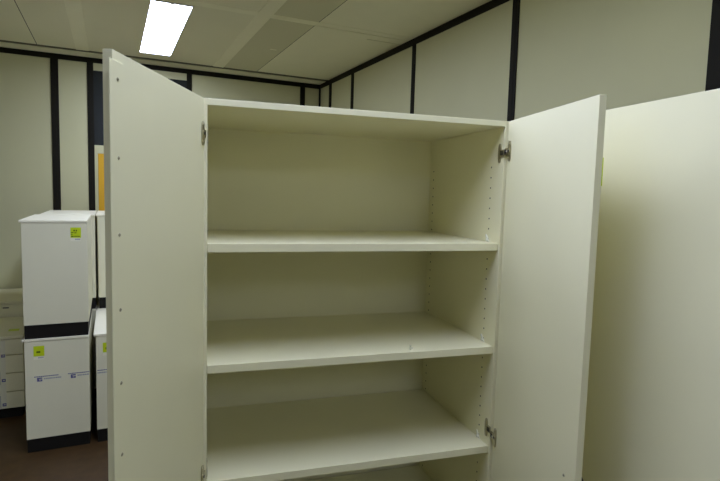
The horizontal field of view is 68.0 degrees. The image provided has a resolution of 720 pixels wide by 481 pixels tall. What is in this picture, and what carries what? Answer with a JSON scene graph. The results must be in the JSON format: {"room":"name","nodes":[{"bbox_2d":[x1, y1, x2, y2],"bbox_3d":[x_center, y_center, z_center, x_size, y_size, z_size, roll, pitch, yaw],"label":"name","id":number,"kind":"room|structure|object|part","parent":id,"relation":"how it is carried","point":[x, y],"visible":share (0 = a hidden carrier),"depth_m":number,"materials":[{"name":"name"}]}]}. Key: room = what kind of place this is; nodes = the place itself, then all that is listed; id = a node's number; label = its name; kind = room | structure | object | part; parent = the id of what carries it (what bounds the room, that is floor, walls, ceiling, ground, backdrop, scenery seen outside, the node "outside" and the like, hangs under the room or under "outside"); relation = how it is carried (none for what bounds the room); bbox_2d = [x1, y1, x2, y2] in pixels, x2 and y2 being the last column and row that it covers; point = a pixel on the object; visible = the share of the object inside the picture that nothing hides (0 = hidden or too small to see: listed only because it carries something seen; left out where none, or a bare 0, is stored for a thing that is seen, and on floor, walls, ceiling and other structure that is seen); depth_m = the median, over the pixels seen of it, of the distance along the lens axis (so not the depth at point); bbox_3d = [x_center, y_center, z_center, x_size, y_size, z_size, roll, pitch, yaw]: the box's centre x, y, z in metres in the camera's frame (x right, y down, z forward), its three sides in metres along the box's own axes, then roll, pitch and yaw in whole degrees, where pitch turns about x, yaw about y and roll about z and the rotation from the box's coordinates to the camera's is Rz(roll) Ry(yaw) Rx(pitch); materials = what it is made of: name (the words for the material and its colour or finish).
{"room":"office storage room","nodes":[
{"label":"office storage room","id":0,"kind":"room"},
{"bbox_2d":[0,399,107,480],"bbox_3d":[-1.339,1.677,0.705,6.282,0.100,9.700,-1,5,-25],"label":"floor","id":1,"kind":"structure","parent":0,"point":[85,462],"depth_m":3.38,"materials":[{"name":"brown carpet"}]},
{"bbox_2d":[0,316,25,417],"bbox_3d":[-2.811,0.975,4.144,0.436,0.623,0.657,-1,5,-25],"label":"drawer unit","id":2,"kind":"object","parent":1,"relation":"on","point":[12,358],"visible":0.79,"depth_m":3.92,"materials":[{"name":"white wood"}]},
{"bbox_2d":[0,288,22,317],"bbox_3d":[-3.182,0.854,4.722,0.566,0.745,0.670,-1,5,-25],"label":"drawer unit","id":3,"kind":"object","parent":2,"relation":"on","point":[11,300],"visible":0.15,"depth_m":4.49,"materials":[{"name":"grey metal"}]},
{"bbox_3d":[-3.173,0.492,4.694,0.566,0.020,0.662,-1,5,-25],"label":"panel","id":4,"kind":"part","parent":3,"relation":"part of","materials":[{"name":"grey metal"}]},
{"bbox_3d":[-3.040,0.593,4.412,0.558,0.117,0.018,-1,5,-25],"label":"drawer","id":5,"kind":"part","parent":3,"relation":"part of","materials":[{"name":"grey metal"}]},
{"bbox_3d":[-2.803,0.676,4.118,0.436,0.020,0.657,-1,5,-25],"label":"panel","id":6,"kind":"part","parent":2,"relation":"part of","materials":[{"name":"grey metal"}]},
{"bbox_3d":[-2.671,0.775,3.838,0.428,0.110,0.018,-1,5,-25],"label":"drawer","id":7,"kind":"part","parent":2,"relation":"part of","materials":[{"name":"white wood"}]},
{"bbox_3d":[-2.681,1.170,3.872,0.428,0.120,0.018,-1,5,-25],"label":"drawer","id":8,"kind":"part","parent":2,"relation":"part of","materials":[{"name":"white wood"}]},
{"bbox_3d":[-2.674,0.901,3.849,0.428,0.127,0.018,-1,5,-25],"label":"drawer","id":9,"kind":"part","parent":2,"relation":"part of","materials":[{"name":"white wood"}]},
{"bbox_3d":[-2.678,1.038,3.861,0.428,0.131,0.018,-1,5,-25],"label":"drawer","id":10,"kind":"part","parent":2,"relation":"part of","materials":[{"name":"white wood"}]},
{"bbox_2d":[22,310,93,452],"bbox_3d":[-2.135,0.960,3.831,0.378,0.745,0.804,-1,5,-25],"label":"base cabinet","id":11,"kind":"object","parent":1,"relation":"on","point":[59,372],"visible":0.96,"depth_m":3.48,"materials":[{"name":"white laminate"}]},
{"bbox_2d":[18,214,91,339],"bbox_3d":[-2.115,0.213,3.766,0.378,0.755,0.804,-1,5,-25],"label":"base cabinet","id":12,"kind":"object","parent":11,"relation":"on","point":[56,248],"visible":1,"depth_m":3.41,"materials":[{"name":"white laminate"}]},
{"bbox_3d":[-2.105,-0.156,3.734,0.378,0.014,0.804,-1,5,-25],"label":"panel","id":13,"kind":"part","parent":12,"relation":"part of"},
{"bbox_3d":[-1.964,0.958,3.479,0.364,0.639,0.017,-1,5,-25],"label":"panel","id":14,"kind":"part","parent":11,"relation":"part of","materials":[{"name":"white laminate"}]},
{"bbox_3d":[-2.125,0.596,3.799,0.378,0.014,0.804,-1,5,-25],"label":"panel","id":15,"kind":"part","parent":11,"relation":"part of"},
{"bbox_2d":[92,294,97,398],"bbox_3d":[-2.462,0.885,4.590,0.378,0.745,0.804,-1,5,-25],"label":"base cabinet","id":16,"kind":"object","parent":1,"relation":"on","point":[94,310],"visible":0.12,"depth_m":4.31,"materials":[{"name":"white laminate"}]},
{"bbox_2d":[41,210,97,308],"bbox_3d":[-2.442,0.138,4.526,0.378,0.755,0.804,-1,5,-25],"label":"base cabinet","id":17,"kind":"object","parent":16,"relation":"on","point":[94,245],"visible":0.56,"depth_m":4.27,"materials":[{"name":"white laminate"}]},
{"bbox_3d":[-2.432,-0.231,4.494,0.378,0.014,0.804,-1,5,-25],"label":"panel","id":18,"kind":"part","parent":17,"relation":"part of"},
{"bbox_3d":[-2.271,0.136,4.174,0.364,0.649,0.017,-1,5,-25],"label":"panel","id":19,"kind":"part","parent":17,"relation":"part of","materials":[{"name":"white laminate"}]},
{"bbox_3d":[-2.291,0.883,4.239,0.364,0.639,0.017,-1,5,-25],"label":"panel","id":20,"kind":"part","parent":16,"relation":"part of","materials":[{"name":"white laminate"}]},
{"bbox_2d":[94,309,107,441],"bbox_3d":[-1.770,0.954,4.006,0.378,0.745,0.804,-1,5,-25],"label":"base cabinet","id":21,"kind":"object","parent":1,"relation":"on","point":[100,319],"visible":0.33,"depth_m":3.59,"materials":[{"name":"white laminate"}]},
{"bbox_3d":[-1.760,0.590,3.974,0.378,0.014,0.804,-1,5,-25],"label":"panel","id":22,"kind":"part","parent":21,"relation":"part of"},
{"bbox_3d":[-1.599,0.952,3.654,0.364,0.639,0.017,-1,5,-25],"label":"panel","id":23,"kind":"part","parent":21,"relation":"part of","materials":[{"name":"white laminate"}]},
{"bbox_2d":[102,49,606,480],"bbox_3d":[-0.086,0.608,1.573,1.063,1.946,1.003,0,5,-17],"label":"storage cabinet","id":24,"kind":"object","parent":1,"relation":"on","point":[273,270],"visible":1,"depth_m":1.62,"materials":[{"name":"white laminate"}]},
{"bbox_3d":[-0.433,0.603,1.187,0.017,1.885,0.450,2,5,2],"label":"door","id":25,"kind":"part","parent":24,"relation":"part of","materials":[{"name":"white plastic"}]},
{"bbox_2d":[201,465,204,480],"bbox_3d":[-0.412,0.619,1.406,0.006,0.060,0.024,2,5,2],"label":"hinge","id":26,"kind":"object","parent":24,"relation":"on","point":[202,466],"depth_m":1.40,"materials":[{"name":"silver metal"}]},
{"bbox_2d":[201,121,205,144],"bbox_3d":[-0.388,-0.266,1.329,0.006,0.060,0.024,2,5,2],"label":"hinge","id":27,"kind":"object","parent":24,"relation":"on","point":[203,123],"depth_m":1.32,"materials":[{"name":"silver metal"}]},
{"bbox_3d":[-0.499,0.596,1.677,0.022,1.930,0.540,0,5,-17],"label":"panel","id":28,"kind":"part","parent":24,"relation":"part of","materials":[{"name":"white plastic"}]},
{"bbox_3d":[-0.156,0.533,2.048,0.856,1.850,0.012,0,5,-17],"label":"panel","id":29,"kind":"part","parent":24,"relation":"part of","materials":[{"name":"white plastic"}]},
{"bbox_2d":[207,389,487,480],"bbox_3d":[-0.079,0.637,1.801,0.854,0.022,0.504,0,5,-17],"label":"shelf","id":30,"kind":"object","parent":24,"relation":"attached to","point":[304,435],"depth_m":1.74,"materials":[{"name":"white wood"}]},
{"bbox_2d":[207,311,492,373],"bbox_3d":[-0.070,0.318,1.773,0.854,0.022,0.504,0,5,-17],"label":"shelf","id":31,"kind":"object","parent":24,"relation":"attached to","point":[279,340],"depth_m":1.70,"materials":[{"name":"white wood"}]},
{"bbox_2d":[207,230,497,252],"bbox_3d":[-0.061,-0.003,1.745,0.854,0.022,0.504,0,5,-17],"label":"shelf","id":32,"kind":"object","parent":24,"relation":"attached to","point":[217,240],"depth_m":1.60,"materials":[{"name":"white wood"}]},
{"bbox_3d":[-0.054,-0.373,1.724,0.900,0.016,0.540,0,5,-17],"label":"panel","id":33,"kind":"part","parent":24,"relation":"part of","materials":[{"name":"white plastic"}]},
{"bbox_2d":[308,465,431,480],"bbox_3d":[-0.087,0.957,1.829,0.854,0.022,0.504,0,5,-17],"label":"shelf","id":34,"kind":"object","parent":24,"relation":"attached to","point":[392,472],"depth_m":2.11,"materials":[{"name":"white wood"}]},
{"bbox_3d":[0.338,0.596,1.939,0.022,1.930,0.540,0,5,-17],"label":"panel","id":35,"kind":"part","parent":24,"relation":"part of","materials":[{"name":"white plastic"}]},
{"bbox_3d":[0.402,0.593,1.688,0.006,0.058,0.032,0,5,-17],"label":"hinge plate","id":36,"kind":"part","parent":24,"relation":"part of","materials":[{"name":"silver metal"}]},
{"bbox_2d":[490,428,496,446],"bbox_3d":[0.415,0.611,1.667,0.007,0.060,0.037,1,5,-9],"label":"hinge","id":37,"kind":"object","parent":24,"relation":"on","point":[492,435],"depth_m":1.66,"materials":[{"name":"silver metal"}]},
{"bbox_3d":[0.426,-0.264,1.613,0.006,0.058,0.032,0,5,-17],"label":"hinge plate","id":38,"kind":"part","parent":24,"relation":"part of","materials":[{"name":"silver metal"}]},
{"bbox_2d":[504,141,510,160],"bbox_3d":[0.439,-0.265,1.591,0.007,0.060,0.037,1,5,-9],"label":"hinge","id":39,"kind":"object","parent":24,"relation":"on","point":[507,150],"depth_m":1.58,"materials":[{"name":"silver metal"}]},
{"bbox_3d":[0.463,0.604,1.454,0.017,1.885,0.450,1,5,-9],"label":"door","id":40,"kind":"part","parent":24,"relation":"part of","materials":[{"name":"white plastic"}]},
{"bbox_2d":[582,88,719,480],"bbox_3d":[1.089,0.658,1.373,0.901,1.946,0.575,0,5,-17],"label":"tall cabinet","id":41,"kind":"object","parent":1,"relation":"on","point":[653,404],"visible":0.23,"depth_m":1.20,"materials":[{"name":"white laminate"}]},
{"bbox_3d":[-2.113,0.880,4.753,0.378,0.745,0.804,-1,5,-25],"label":"cabinet","id":42,"kind":"object","parent":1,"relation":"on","visible":0},
{"bbox_2d":[96,211,105,307],"bbox_3d":[-2.093,0.133,4.689,0.378,0.755,0.804,-1,5,-25],"label":"base cabinet","id":43,"kind":"object","parent":42,"relation":"on","point":[101,214],"visible":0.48,"depth_m":4.27,"materials":[{"name":"white laminate"}]},
{"bbox_3d":[-2.083,-0.236,4.657,0.378,0.014,0.804,-1,5,-25],"label":"panel","id":44,"kind":"part","parent":43,"relation":"part of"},
{"bbox_3d":[-1.922,0.131,4.337,0.364,0.649,0.017,-1,5,-25],"label":"panel","id":45,"kind":"part","parent":43,"relation":"part of","materials":[{"name":"white laminate"}]},
{"bbox_2d":[0,52,318,288],"bbox_3d":[-3.365,-0.337,4.989,6.482,3.060,0.101,-1,5,-25],"label":"wall","id":46,"kind":"structure","parent":0,"point":[26,170],"depth_m":5.05,"materials":[{"name":"white paint"}]},
{"bbox_2d":[50,58,60,209],"bbox_3d":[-2.914,-0.262,5.145,0.065,2.908,0.012,-1,5,-25],"label":"wall trim strip","id":47,"kind":"object","parent":46,"relation":"attached to","point":[53,62],"visible":0.39,"depth_m":5.08,"materials":[{"name":"black metal"}]},
{"bbox_2d":[87,62,95,210],"bbox_3d":[-2.641,-0.265,5.272,0.056,2.908,0.012,-1,5,-25],"label":"wall trim strip","id":48,"kind":"object","parent":46,"relation":"attached to","point":[90,83],"visible":0.41,"depth_m":5.20,"materials":[{"name":"black metal"}]},
{"bbox_2d":[93,63,186,296],"bbox_3d":[-2.224,-0.271,5.467,0.864,2.908,0.012,-1,5,-25],"label":"window","id":49,"kind":"structure","parent":46,"relation":"in","point":[179,78],"depth_m":5.25,"materials":[{"name":"clear glass"}]},
{"bbox_3d":[-2.206,-0.439,5.460,0.833,0.845,0.009,-1,5,-25],"label":"panel","id":50,"kind":"part","parent":49,"relation":"part of","materials":[{"name":"orange"}]},
{"bbox_3d":[-2.197,-1.294,5.380,0.864,0.713,0.007,-1,5,-25],"label":"pane","id":51,"kind":"part","parent":49,"relation":"part of","materials":[{"name":"clear glass"}]},
{"bbox_2d":[0,47,319,88],"bbox_3d":[-3.303,-1.729,4.818,6.282,0.050,0.010,-1,5,-25],"label":"wall trim","id":52,"kind":"object","parent":46,"relation":"attached to","point":[2,49],"visible":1,"depth_m":5.46,"materials":[{"name":"black metal"}]},
{"bbox_2d":[187,74,191,90],"bbox_3d":[-1.809,-0.276,5.661,0.053,2.908,0.012,-1,5,-25],"label":"wall trim strip","id":53,"kind":"object","parent":46,"relation":"attached to","point":[189,76],"visible":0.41,"depth_m":5.54,"materials":[{"name":"black metal"}]},
{"bbox_2d":[300,87,304,105],"bbox_3d":[-0.689,-0.291,6.184,0.057,2.908,0.012,-1,5,-25],"label":"wall trim strip","id":54,"kind":"object","parent":46,"relation":"attached to","point":[302,89],"visible":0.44,"depth_m":6.06,"materials":[{"name":"black metal"}]},
{"bbox_2d":[319,89,320,106],"bbox_3d":[-0.500,-0.292,6.258,0.018,2.908,0.018,-1,5,-25],"label":"wall trim strip","id":55,"kind":"object","parent":46,"relation":"attached to","point":[319,89],"visible":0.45,"depth_m":6.13,"materials":[{"name":"black metal"}]},
{"bbox_2d":[0,0,490,84],"bbox_3d":[-1.256,-1.369,0.441,6.282,0.104,9.700,-1,5,-25],"label":"ceiling","id":56,"kind":"structure","parent":0,"point":[303,41],"depth_m":4.17,"materials":[{"name":"tile"}]},
{"bbox_2d":[139,0,193,55],"bbox_3d":[-1.574,-1.685,4.257,0.274,0.061,1.530,-1,5,-25],"label":"ceiling light","id":57,"kind":"object","parent":56,"relation":"attached to","point":[165,22],"visible":0.88,"depth_m":4.09,"materials":[{"name":"white plastic"}]},
{"bbox_2d":[320,0,711,120],"bbox_3d":[1.595,0.065,1.919,0.101,3.060,9.700,-1,5,-25],"label":"wall","id":58,"kind":"structure","parent":0,"point":[630,52],"depth_m":2.95,"materials":[{"name":"white paint"}]},
{"bbox_2d":[329,84,331,107],"bbox_3d":[-0.364,-0.264,5.977,0.010,2.908,0.066,-1,5,-25],"label":"wall trim strip","id":59,"kind":"object","parent":58,"relation":"attached to","point":[330,85],"visible":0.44,"depth_m":5.84,"materials":[{"name":"black metal"}]},
{"bbox_2d":[350,73,353,108],"bbox_3d":[-0.114,-0.211,5.442,0.010,2.908,0.059,-1,5,-25],"label":"wall trim strip","id":60,"kind":"object","parent":58,"relation":"attached to","point":[352,75],"visible":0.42,"depth_m":5.32,"materials":[{"name":"black metal"}]},
{"bbox_2d":[410,44,415,113],"bbox_3d":[0.390,-0.104,4.365,0.010,2.908,0.050,-1,5,-25],"label":"wall trim strip","id":61,"kind":"object","parent":58,"relation":"attached to","point":[413,46],"visible":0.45,"depth_m":4.26,"materials":[{"name":"black metal"}]},
{"bbox_2d":[320,0,509,88],"bbox_3d":[1.587,-1.332,1.770,0.008,0.052,9.690,-1,5,-25],"label":"wall trim","id":62,"kind":"object","parent":58,"relation":"attached to","point":[491,4],"visible":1,"depth_m":4.09,"materials":[{"name":"black metal"}]},
{"bbox_2d":[507,0,519,120],"bbox_3d":[0.891,0.003,3.297,0.010,2.908,0.059,-1,5,-25],"label":"wall trim strip","id":63,"kind":"object","parent":58,"relation":"attached to","point":[516,3],"depth_m":3.20,"materials":[{"name":"black metal"}]},
{"bbox_2d":[705,0,719,90],"bbox_3d":[1.418,0.115,2.171,0.010,2.908,0.147,-1,5,-25],"label":"wall trim strip","id":64,"kind":"object","parent":58,"relation":"attached to","point":[713,63],"depth_m":2.14,"materials":[{"name":"black metal"}]}
]}

